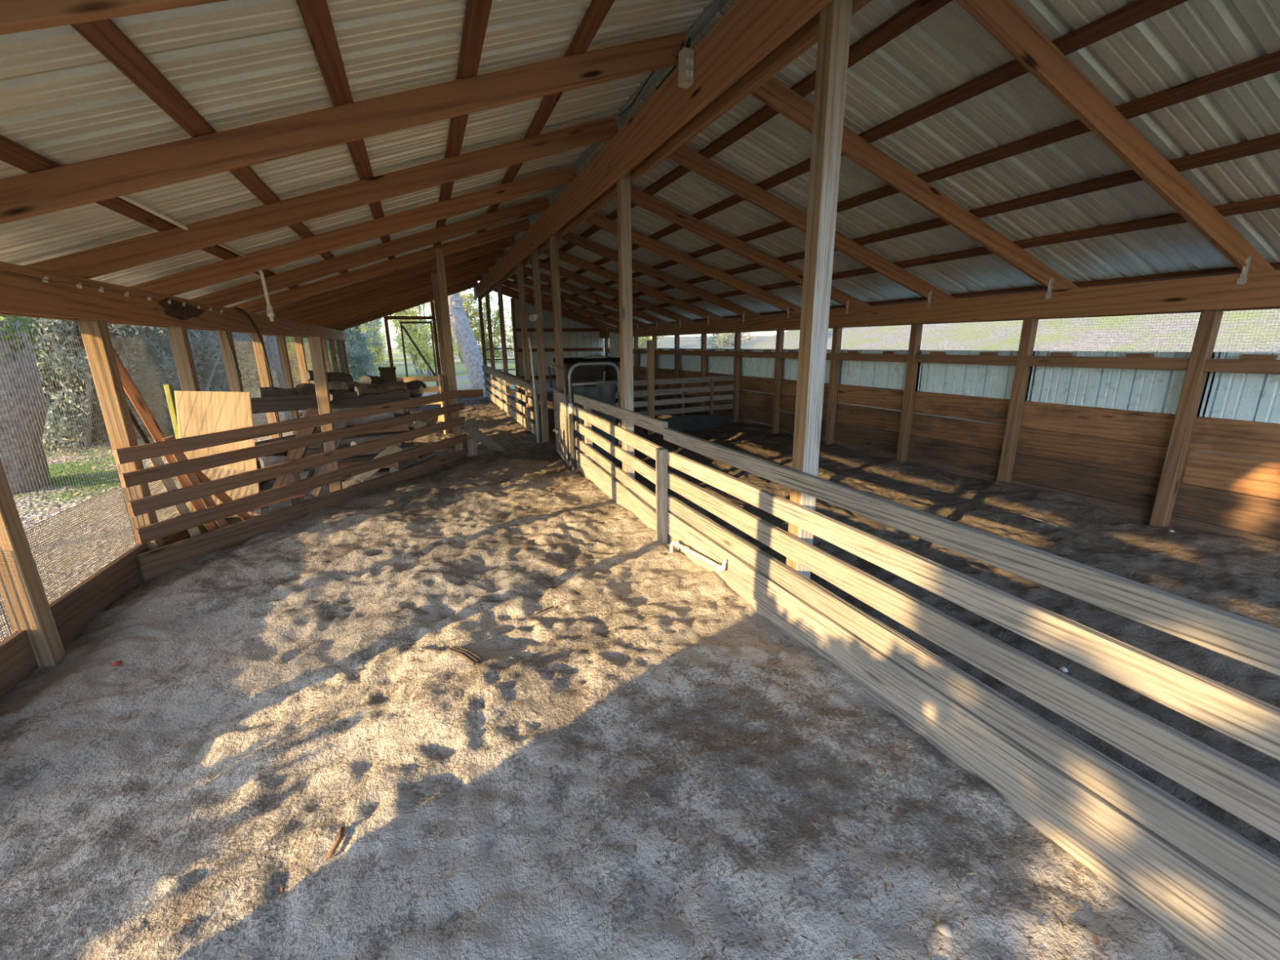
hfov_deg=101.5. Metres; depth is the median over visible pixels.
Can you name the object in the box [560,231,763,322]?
rafter
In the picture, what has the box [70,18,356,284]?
purlin
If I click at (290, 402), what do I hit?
board
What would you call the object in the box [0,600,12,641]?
wire mesh
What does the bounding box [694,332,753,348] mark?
tree
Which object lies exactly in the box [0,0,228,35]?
rafter
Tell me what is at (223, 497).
plank
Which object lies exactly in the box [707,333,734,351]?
wire mesh
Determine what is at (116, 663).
pebble
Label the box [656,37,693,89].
outlet box
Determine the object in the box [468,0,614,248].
purlin
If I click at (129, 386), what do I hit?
plank
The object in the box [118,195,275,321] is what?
pipe
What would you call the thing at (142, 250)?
rafter
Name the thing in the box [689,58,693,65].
socket
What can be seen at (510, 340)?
tree
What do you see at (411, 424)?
plank
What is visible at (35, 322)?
shrub
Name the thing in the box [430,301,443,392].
post
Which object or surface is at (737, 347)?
wall post
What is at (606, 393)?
gate
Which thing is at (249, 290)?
rafter
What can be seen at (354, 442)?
log
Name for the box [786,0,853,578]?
post
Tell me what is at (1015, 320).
wire mesh
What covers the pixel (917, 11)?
purlin
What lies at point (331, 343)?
wall post
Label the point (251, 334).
wire mesh
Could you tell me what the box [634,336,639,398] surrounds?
wall post
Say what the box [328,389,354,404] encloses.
log
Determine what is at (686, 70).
socket
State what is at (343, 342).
wall post
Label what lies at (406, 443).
plank
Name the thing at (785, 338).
wire mesh
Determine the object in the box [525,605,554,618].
stick
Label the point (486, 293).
post
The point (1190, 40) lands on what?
ceiling
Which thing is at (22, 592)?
wall post
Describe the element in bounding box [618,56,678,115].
cable
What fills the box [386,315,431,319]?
lintel
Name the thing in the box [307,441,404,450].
plank
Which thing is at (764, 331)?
wire mesh
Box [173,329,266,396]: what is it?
shrub
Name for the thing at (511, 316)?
tree
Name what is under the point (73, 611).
baseboard
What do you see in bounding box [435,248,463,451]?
post
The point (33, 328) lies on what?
shrub
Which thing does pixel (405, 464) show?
board
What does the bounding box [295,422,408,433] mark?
plank
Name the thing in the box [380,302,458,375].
tree
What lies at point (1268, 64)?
purlin
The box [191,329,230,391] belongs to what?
tree
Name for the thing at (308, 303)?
rafter
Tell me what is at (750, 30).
ridge beam
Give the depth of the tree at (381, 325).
39.92 m
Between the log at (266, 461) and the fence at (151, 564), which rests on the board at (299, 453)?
the log at (266, 461)
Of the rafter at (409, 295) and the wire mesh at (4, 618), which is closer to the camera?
the wire mesh at (4, 618)
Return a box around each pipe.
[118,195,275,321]
[669,540,727,571]
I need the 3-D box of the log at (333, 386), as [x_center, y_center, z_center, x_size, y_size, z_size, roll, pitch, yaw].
[-3.521,-1.017,5.782,0.509,0.152,0.192,-2,15,-5]
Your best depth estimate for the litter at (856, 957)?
1.72 m
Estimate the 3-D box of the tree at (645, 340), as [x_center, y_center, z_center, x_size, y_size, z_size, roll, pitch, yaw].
[-0.934,-10.869,32.653,4.003,7.911,4.071,-5,15,-14]
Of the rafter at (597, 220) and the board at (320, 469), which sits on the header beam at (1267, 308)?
the rafter at (597, 220)
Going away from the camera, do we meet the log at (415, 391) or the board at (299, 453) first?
the board at (299, 453)
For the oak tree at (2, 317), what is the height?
7.414 m
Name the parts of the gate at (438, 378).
rail, rail, rail, rail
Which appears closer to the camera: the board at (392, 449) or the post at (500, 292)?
the board at (392, 449)
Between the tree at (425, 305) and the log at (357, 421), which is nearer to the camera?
the log at (357, 421)
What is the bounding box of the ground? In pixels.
[0,308,1279,641]
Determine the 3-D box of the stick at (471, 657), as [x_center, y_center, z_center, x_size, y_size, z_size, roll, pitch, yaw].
[-0.813,0.807,2.422,0.201,0.021,0.056,10,18,35]
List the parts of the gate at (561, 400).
gate panel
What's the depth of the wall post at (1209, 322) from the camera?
3.91 m
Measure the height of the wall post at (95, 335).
1.940 m
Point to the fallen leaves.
(104, 477)
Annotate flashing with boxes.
[482,0,728,275]
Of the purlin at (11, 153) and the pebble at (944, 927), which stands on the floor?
the pebble at (944, 927)
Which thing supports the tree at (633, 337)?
on the ground
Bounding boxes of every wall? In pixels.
[513,298,603,395]
[605,347,1279,546]
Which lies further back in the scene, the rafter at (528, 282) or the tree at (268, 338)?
the tree at (268, 338)
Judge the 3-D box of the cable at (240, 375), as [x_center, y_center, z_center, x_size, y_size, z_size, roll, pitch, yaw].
[-4.167,-1.282,5.374,0.021,0.463,0.153,-6,15,-19]
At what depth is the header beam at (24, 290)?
3.34 m
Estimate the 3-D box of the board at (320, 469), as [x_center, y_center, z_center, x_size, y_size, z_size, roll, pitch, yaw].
[-3.091,-0.235,5.141,0.155,0.696,0.594,2,15,12]
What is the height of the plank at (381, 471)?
0.040 m
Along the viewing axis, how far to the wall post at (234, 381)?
5.45 m
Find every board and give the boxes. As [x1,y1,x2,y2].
[226,493,305,517]
[250,388,409,413]
[254,429,321,445]
[272,407,319,488]
[302,420,349,496]
[352,444,402,481]
[389,451,436,472]
[413,416,438,429]
[462,389,484,397]
[466,425,505,451]
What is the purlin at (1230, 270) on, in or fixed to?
on the rafter at (597, 220)
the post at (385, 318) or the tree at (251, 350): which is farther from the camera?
the tree at (251, 350)
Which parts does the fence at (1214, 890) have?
fence post, rail, rail, rail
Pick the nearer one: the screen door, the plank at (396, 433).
the plank at (396, 433)
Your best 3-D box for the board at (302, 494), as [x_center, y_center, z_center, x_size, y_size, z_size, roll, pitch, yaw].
[-3.152,0.198,4.375,0.143,0.023,0.623,6,17,25]
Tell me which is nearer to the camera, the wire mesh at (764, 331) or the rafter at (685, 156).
the rafter at (685, 156)
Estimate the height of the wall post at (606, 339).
1.940 m
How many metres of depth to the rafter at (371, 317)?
13.32 m
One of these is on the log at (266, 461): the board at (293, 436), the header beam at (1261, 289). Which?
the board at (293, 436)
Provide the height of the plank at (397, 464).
0.094 m
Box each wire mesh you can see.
[0,312,137,634]
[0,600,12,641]
[80,320,186,545]
[167,327,229,391]
[217,331,271,458]
[250,333,293,436]
[275,335,302,417]
[293,337,313,383]
[325,338,333,372]
[328,339,340,372]
[639,336,652,348]
[657,335,674,350]
[680,333,701,350]
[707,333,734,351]
[742,331,776,350]
[784,328,832,351]
[841,324,911,353]
[920,320,1022,354]
[1034,311,1200,356]
[1213,308,1279,358]
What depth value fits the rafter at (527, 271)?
11.54 m
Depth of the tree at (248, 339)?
23.59 m
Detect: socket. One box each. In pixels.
[685,57,688,64]
[685,69,688,76]
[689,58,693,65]
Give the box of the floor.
[0,394,1279,959]
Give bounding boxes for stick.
[326,826,345,858]
[446,644,482,665]
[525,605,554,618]
[992,506,1057,526]
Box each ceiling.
[0,0,712,313]
[480,0,1279,327]
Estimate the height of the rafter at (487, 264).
1.410 m
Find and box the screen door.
[400,320,439,398]
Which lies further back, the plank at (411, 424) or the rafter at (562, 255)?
the rafter at (562, 255)
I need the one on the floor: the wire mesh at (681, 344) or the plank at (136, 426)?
the plank at (136, 426)
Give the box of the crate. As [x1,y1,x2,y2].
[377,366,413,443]
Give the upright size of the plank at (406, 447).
0.063 m
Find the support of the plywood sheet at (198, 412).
on the floor
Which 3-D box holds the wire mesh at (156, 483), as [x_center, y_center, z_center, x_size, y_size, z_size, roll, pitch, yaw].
[-3.637,-0.386,3.892,0.026,1.542,1.251,-7,16,-21]
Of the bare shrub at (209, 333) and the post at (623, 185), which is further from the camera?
the bare shrub at (209, 333)
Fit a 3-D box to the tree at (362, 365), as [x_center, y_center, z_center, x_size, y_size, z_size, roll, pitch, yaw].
[-14.035,-6.595,25.657,3.280,3.671,2.936,-6,15,-19]
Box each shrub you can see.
[25,316,146,453]
[25,317,203,440]
[27,323,198,439]
[29,320,204,439]
[57,328,253,429]
[64,330,214,436]
[83,327,255,432]
[162,329,260,419]
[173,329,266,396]
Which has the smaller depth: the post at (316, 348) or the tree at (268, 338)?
the post at (316, 348)
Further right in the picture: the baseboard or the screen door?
the screen door
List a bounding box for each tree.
[0,315,52,493]
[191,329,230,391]
[231,332,257,386]
[235,334,259,384]
[235,342,253,375]
[241,333,328,386]
[262,334,284,388]
[275,336,351,382]
[326,317,388,380]
[327,324,379,371]
[328,324,382,353]
[348,319,390,365]
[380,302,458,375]
[380,330,388,357]
[391,288,497,388]
[394,324,431,359]
[421,302,457,353]
[426,290,480,364]
[453,291,506,362]
[477,297,514,356]
[508,315,513,351]
[603,337,640,355]
[632,335,666,348]
[632,336,660,348]
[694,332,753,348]
[712,331,765,344]
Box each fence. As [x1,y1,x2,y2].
[111,390,477,582]
[481,365,540,435]
[573,393,667,530]
[595,340,733,435]
[655,427,1279,959]
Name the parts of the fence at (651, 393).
fence post, rail, rail, rail, rail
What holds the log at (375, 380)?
on the log at (415, 391)
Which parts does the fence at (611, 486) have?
fence post, rail, rail, rail, rail, rail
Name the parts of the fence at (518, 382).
fence post, fence post, rail, rail, rail, rail, fence post, fence post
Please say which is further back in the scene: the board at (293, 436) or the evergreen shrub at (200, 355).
the evergreen shrub at (200, 355)
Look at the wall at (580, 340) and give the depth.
15.80 m
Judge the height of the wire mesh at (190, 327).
1.521 m
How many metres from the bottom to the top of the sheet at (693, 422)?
0.300 m
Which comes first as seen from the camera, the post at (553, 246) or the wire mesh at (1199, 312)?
the wire mesh at (1199, 312)
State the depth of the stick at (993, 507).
4.40 m
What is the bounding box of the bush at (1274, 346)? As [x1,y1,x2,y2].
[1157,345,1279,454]
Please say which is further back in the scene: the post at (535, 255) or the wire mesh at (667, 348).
the wire mesh at (667, 348)
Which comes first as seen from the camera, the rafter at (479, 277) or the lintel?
the rafter at (479, 277)
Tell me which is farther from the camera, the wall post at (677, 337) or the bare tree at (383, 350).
the bare tree at (383, 350)
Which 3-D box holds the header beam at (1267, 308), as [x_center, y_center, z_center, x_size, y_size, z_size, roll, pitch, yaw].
[2.101,-2.566,8.620,0.042,0.224,17.050,-7,16,-21]
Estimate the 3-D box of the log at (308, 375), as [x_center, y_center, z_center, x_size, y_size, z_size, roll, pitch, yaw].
[-3.566,-1.179,6.000,0.178,0.175,0.461,11,19,38]
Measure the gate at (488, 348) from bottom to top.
1.381 m
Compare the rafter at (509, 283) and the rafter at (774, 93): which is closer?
the rafter at (774, 93)
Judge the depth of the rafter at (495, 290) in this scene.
15.52 m
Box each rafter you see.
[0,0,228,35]
[0,31,687,224]
[23,115,618,279]
[128,164,577,295]
[190,196,549,306]
[228,218,530,313]
[257,235,515,318]
[280,248,505,321]
[298,259,496,324]
[310,268,488,326]
[322,275,483,328]
[331,281,478,329]
[338,285,475,330]
[492,288,606,330]
[495,285,619,332]
[502,280,634,327]
[509,273,651,329]
[523,266,672,328]
[529,257,696,326]
[542,248,726,324]
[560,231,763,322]
[583,212,801,318]
[631,185,871,314]
[667,144,955,307]
[751,76,1079,298]
[955,0,1275,284]
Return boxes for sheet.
[174,391,262,517]
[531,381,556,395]
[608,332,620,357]
[661,414,733,431]
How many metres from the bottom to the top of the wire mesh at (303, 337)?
1.521 m
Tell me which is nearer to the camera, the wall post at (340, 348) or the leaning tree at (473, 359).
the wall post at (340, 348)
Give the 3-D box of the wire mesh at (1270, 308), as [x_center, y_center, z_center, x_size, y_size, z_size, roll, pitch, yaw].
[4.384,-0.934,3.271,0.001,0.341,1.101,-7,16,-21]
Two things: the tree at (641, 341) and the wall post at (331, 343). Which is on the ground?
the tree at (641, 341)
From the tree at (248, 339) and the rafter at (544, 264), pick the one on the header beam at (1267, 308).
the rafter at (544, 264)
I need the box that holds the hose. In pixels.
[234,306,285,455]
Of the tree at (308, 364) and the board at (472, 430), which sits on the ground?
the tree at (308, 364)
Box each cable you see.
[226,331,241,377]
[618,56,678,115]
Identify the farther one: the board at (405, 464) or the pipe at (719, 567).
the board at (405, 464)
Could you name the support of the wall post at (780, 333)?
on the floor
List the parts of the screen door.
cross rail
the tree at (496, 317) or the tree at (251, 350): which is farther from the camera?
the tree at (496, 317)
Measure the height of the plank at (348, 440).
0.065 m
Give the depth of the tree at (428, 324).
44.86 m
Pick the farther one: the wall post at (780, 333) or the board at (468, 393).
the board at (468, 393)
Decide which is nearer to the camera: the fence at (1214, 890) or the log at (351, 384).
the fence at (1214, 890)
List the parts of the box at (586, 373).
panel, lid, panel, panel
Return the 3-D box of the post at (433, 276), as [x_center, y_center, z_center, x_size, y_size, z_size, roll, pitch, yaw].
[-3.330,-2.056,8.852,0.104,2.699,0.103,-7,16,-21]
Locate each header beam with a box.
[0,261,346,340]
[0,312,335,340]
[599,269,1279,337]
[603,306,1279,338]
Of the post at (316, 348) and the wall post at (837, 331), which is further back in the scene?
the wall post at (837, 331)
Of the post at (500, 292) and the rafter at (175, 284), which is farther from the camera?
the post at (500, 292)
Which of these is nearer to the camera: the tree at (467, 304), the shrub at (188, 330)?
the shrub at (188, 330)
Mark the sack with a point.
(594, 356)
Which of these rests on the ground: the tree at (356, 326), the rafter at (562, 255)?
the tree at (356, 326)
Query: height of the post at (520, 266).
3.100 m
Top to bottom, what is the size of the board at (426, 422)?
0.198 m
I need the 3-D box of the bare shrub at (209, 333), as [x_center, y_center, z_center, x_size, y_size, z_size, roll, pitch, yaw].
[-10.740,-3.751,9.206,3.656,6.668,5.424,11,19,39]
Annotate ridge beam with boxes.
[473,0,832,299]
[481,0,871,298]
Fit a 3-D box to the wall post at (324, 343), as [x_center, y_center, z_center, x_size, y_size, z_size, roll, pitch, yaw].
[-6.575,-2.189,11.038,0.101,1.940,0.102,-7,16,-21]
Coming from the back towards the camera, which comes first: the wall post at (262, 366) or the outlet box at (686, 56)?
the wall post at (262, 366)
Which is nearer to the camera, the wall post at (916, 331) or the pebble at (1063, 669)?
the pebble at (1063, 669)
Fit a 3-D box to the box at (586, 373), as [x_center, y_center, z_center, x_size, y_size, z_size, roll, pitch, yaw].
[-1.002,-1.735,10.172,1.120,1.250,0.900,-7,16,-21]
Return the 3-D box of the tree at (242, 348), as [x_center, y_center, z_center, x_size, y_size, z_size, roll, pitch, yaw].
[-17.937,-6.012,23.718,2.617,3.655,2.924,-8,16,-26]
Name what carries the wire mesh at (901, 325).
attached to the header beam at (1267, 308)
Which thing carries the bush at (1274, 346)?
on the ground
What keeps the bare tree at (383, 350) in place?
on the ground
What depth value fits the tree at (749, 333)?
29.70 m
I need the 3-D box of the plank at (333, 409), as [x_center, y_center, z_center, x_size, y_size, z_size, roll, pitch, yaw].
[-3.215,-0.784,5.913,1.022,0.095,0.158,-5,15,-14]
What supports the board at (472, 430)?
on the floor
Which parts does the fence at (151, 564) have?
rail, rail, fence post, rail, rail, fence post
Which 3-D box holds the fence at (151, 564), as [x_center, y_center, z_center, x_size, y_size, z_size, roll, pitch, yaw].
[-2.812,-0.227,5.207,0.168,0.985,4.019,3,15,14]
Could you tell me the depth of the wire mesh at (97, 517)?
2.93 m
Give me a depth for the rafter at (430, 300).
13.88 m
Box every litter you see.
[0,461,1159,959]
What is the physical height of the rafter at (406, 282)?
1.412 m
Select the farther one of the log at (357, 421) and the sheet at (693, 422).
the sheet at (693, 422)
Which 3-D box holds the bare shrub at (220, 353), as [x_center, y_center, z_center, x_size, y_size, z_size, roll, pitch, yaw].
[-9.036,-3.142,9.992,3.663,4.984,3.892,-11,18,-35]
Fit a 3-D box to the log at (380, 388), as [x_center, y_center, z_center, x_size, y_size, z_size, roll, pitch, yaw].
[-2.908,-1.027,5.870,0.509,0.152,0.190,-13,19,-40]
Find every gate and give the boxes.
[396,373,447,434]
[485,347,515,391]
[547,364,571,468]
[567,360,622,470]
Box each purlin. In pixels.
[0,134,315,297]
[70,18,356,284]
[296,0,396,271]
[433,0,492,259]
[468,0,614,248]
[506,0,952,288]
[528,0,1188,296]
[548,50,1279,303]
[568,133,1279,311]
[588,194,1279,318]
[617,262,1279,328]
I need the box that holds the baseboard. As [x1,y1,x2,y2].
[0,450,288,699]
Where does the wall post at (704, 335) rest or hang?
on the floor
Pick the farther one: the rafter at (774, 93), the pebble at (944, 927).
the rafter at (774, 93)
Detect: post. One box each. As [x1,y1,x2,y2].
[0,458,65,667]
[76,318,164,550]
[166,325,199,391]
[217,329,262,484]
[250,333,284,455]
[275,334,299,434]
[293,336,310,383]
[307,336,342,492]
[321,338,330,372]
[328,338,338,372]
[336,339,347,384]
[341,340,350,373]
[383,315,393,366]
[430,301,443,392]
[431,272,453,433]
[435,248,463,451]
[477,295,488,391]
[484,288,497,404]
[496,278,511,416]
[510,297,520,392]
[516,261,533,431]
[531,247,549,442]
[548,231,564,392]
[604,337,608,356]
[616,171,635,493]
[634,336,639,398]
[652,335,657,399]
[674,334,679,407]
[699,333,706,413]
[732,331,741,422]
[771,329,784,434]
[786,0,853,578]
[824,327,842,444]
[896,323,923,461]
[996,318,1039,483]
[1149,309,1224,527]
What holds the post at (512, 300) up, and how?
on the floor
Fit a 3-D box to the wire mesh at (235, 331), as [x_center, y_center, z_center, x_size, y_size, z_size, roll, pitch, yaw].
[-4.535,-0.948,6.051,0.001,1.521,1.181,-7,16,-21]
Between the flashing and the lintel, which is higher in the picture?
the flashing
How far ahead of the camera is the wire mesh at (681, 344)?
11.13 m
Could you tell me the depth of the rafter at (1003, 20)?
2.72 m
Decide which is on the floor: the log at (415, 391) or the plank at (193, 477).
the plank at (193, 477)
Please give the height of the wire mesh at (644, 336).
0.341 m
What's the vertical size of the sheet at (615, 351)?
1.721 m
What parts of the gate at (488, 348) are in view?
tube frame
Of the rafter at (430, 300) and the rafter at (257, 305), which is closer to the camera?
the rafter at (257, 305)
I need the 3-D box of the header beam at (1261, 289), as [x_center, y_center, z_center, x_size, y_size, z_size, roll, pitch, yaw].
[1.981,-2.565,8.570,0.042,0.234,17.050,-7,16,-21]
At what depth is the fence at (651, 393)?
8.95 m
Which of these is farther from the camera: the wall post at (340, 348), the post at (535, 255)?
the wall post at (340, 348)
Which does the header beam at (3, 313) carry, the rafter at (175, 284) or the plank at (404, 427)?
the rafter at (175, 284)
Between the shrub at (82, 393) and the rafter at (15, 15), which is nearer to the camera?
the rafter at (15, 15)
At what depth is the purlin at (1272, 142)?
3.51 m
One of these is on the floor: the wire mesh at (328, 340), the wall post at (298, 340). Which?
the wall post at (298, 340)
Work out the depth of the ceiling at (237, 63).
2.38 m
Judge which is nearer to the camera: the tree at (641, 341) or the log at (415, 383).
the log at (415, 383)
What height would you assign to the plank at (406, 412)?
0.043 m
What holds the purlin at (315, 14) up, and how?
on the rafter at (308, 303)
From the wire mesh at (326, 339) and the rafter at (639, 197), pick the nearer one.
the rafter at (639, 197)
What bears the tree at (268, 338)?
on the ground
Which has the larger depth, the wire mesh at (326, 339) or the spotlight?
the wire mesh at (326, 339)
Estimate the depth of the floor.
1.94 m
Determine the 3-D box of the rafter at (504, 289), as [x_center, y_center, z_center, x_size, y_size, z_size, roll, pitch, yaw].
[-2.333,-4.862,14.825,4.059,1.478,0.063,-7,16,-21]
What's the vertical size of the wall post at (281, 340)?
1.940 m
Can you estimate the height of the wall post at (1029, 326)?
1.940 m
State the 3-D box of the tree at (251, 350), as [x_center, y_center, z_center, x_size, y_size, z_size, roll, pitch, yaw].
[-17.432,-5.890,22.272,2.523,4.080,2.481,13,20,42]
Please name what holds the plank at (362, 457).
on the plank at (397, 464)
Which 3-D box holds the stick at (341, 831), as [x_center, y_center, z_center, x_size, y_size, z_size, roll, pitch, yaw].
[-0.891,1.067,1.539,0.022,0.035,0.081,0,15,1]
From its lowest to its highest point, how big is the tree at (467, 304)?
8.317 m
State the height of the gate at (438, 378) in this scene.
1.020 m
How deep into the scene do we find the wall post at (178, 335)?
4.37 m
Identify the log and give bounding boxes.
[258,386,315,397]
[259,449,317,467]
[294,381,348,391]
[304,370,353,382]
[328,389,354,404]
[346,381,375,389]
[346,411,394,425]
[350,435,401,451]
[354,381,407,396]
[360,375,386,384]
[404,380,426,388]
[406,385,423,397]
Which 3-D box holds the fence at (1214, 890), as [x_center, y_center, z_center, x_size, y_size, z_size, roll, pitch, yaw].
[1.004,0.590,1.922,0.116,0.961,4.419,-7,16,-21]
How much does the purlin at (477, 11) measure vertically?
0.065 m
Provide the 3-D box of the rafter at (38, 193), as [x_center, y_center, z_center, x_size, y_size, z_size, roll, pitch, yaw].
[-1.484,-1.674,2.485,3.859,1.412,0.042,-7,16,-21]
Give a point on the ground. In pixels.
(463, 382)
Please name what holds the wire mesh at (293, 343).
attached to the header beam at (3, 313)
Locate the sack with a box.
[582,354,606,358]
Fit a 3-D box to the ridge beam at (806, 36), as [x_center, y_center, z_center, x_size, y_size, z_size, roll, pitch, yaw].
[-1.271,-3.252,6.996,0.042,0.309,17.000,-7,16,-21]
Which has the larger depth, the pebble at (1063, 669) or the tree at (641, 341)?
the tree at (641, 341)
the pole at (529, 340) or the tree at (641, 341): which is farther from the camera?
the tree at (641, 341)
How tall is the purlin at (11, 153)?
0.065 m
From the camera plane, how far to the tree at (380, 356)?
36.24 m
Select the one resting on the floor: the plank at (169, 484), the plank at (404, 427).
the plank at (169, 484)
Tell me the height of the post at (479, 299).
3.100 m
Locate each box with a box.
[553,356,620,421]
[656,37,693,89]
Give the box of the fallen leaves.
[0,435,288,640]
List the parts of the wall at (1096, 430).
wall rail, wall rail, wall rail, wall rail, wall rail, wall rail, wall rail, wall rail, wall rail, wall rail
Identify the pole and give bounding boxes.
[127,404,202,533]
[527,337,539,443]
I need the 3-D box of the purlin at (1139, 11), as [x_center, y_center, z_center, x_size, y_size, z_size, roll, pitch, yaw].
[-0.117,-3.352,7.540,0.097,0.065,17.150,-7,16,-21]
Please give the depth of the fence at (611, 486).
4.76 m
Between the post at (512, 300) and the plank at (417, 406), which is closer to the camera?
the plank at (417, 406)
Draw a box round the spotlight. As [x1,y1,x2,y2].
[528,313,539,320]
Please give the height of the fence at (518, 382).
1.022 m
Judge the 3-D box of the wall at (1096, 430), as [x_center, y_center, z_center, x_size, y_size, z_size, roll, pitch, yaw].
[1.814,-1.633,9.568,0.159,1.486,14.880,-7,16,-21]
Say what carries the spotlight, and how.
attached to the post at (535, 255)
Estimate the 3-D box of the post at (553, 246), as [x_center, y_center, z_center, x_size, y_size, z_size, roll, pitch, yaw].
[-1.040,-1.726,6.674,0.093,3.100,0.094,-7,16,-21]
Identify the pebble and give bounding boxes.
[111,660,122,666]
[935,920,954,937]
[1057,666,1068,672]
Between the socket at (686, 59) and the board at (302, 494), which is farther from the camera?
the board at (302, 494)
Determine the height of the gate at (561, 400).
1.183 m
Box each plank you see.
[113,348,217,531]
[149,456,201,537]
[162,435,228,528]
[163,384,205,533]
[195,471,252,520]
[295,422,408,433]
[302,405,405,417]
[307,433,395,448]
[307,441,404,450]
[308,459,401,470]
[316,422,413,427]
[338,450,402,462]
[342,468,390,479]
[351,431,406,436]
[354,404,419,408]
[357,444,422,455]
[393,410,409,414]
[404,442,413,445]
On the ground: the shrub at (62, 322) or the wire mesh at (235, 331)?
the shrub at (62, 322)
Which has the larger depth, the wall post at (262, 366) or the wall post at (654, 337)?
the wall post at (654, 337)
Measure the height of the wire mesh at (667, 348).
0.341 m
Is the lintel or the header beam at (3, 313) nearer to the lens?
the header beam at (3, 313)
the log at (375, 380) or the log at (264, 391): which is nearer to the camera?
the log at (264, 391)
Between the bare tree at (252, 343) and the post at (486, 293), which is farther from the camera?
the bare tree at (252, 343)
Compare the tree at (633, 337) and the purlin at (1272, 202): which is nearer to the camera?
the purlin at (1272, 202)
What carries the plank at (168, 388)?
on the floor
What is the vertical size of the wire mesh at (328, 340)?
1.521 m
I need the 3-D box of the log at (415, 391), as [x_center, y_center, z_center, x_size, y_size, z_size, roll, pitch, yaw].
[-2.844,-1.036,6.119,0.557,0.153,0.198,-3,15,-7]

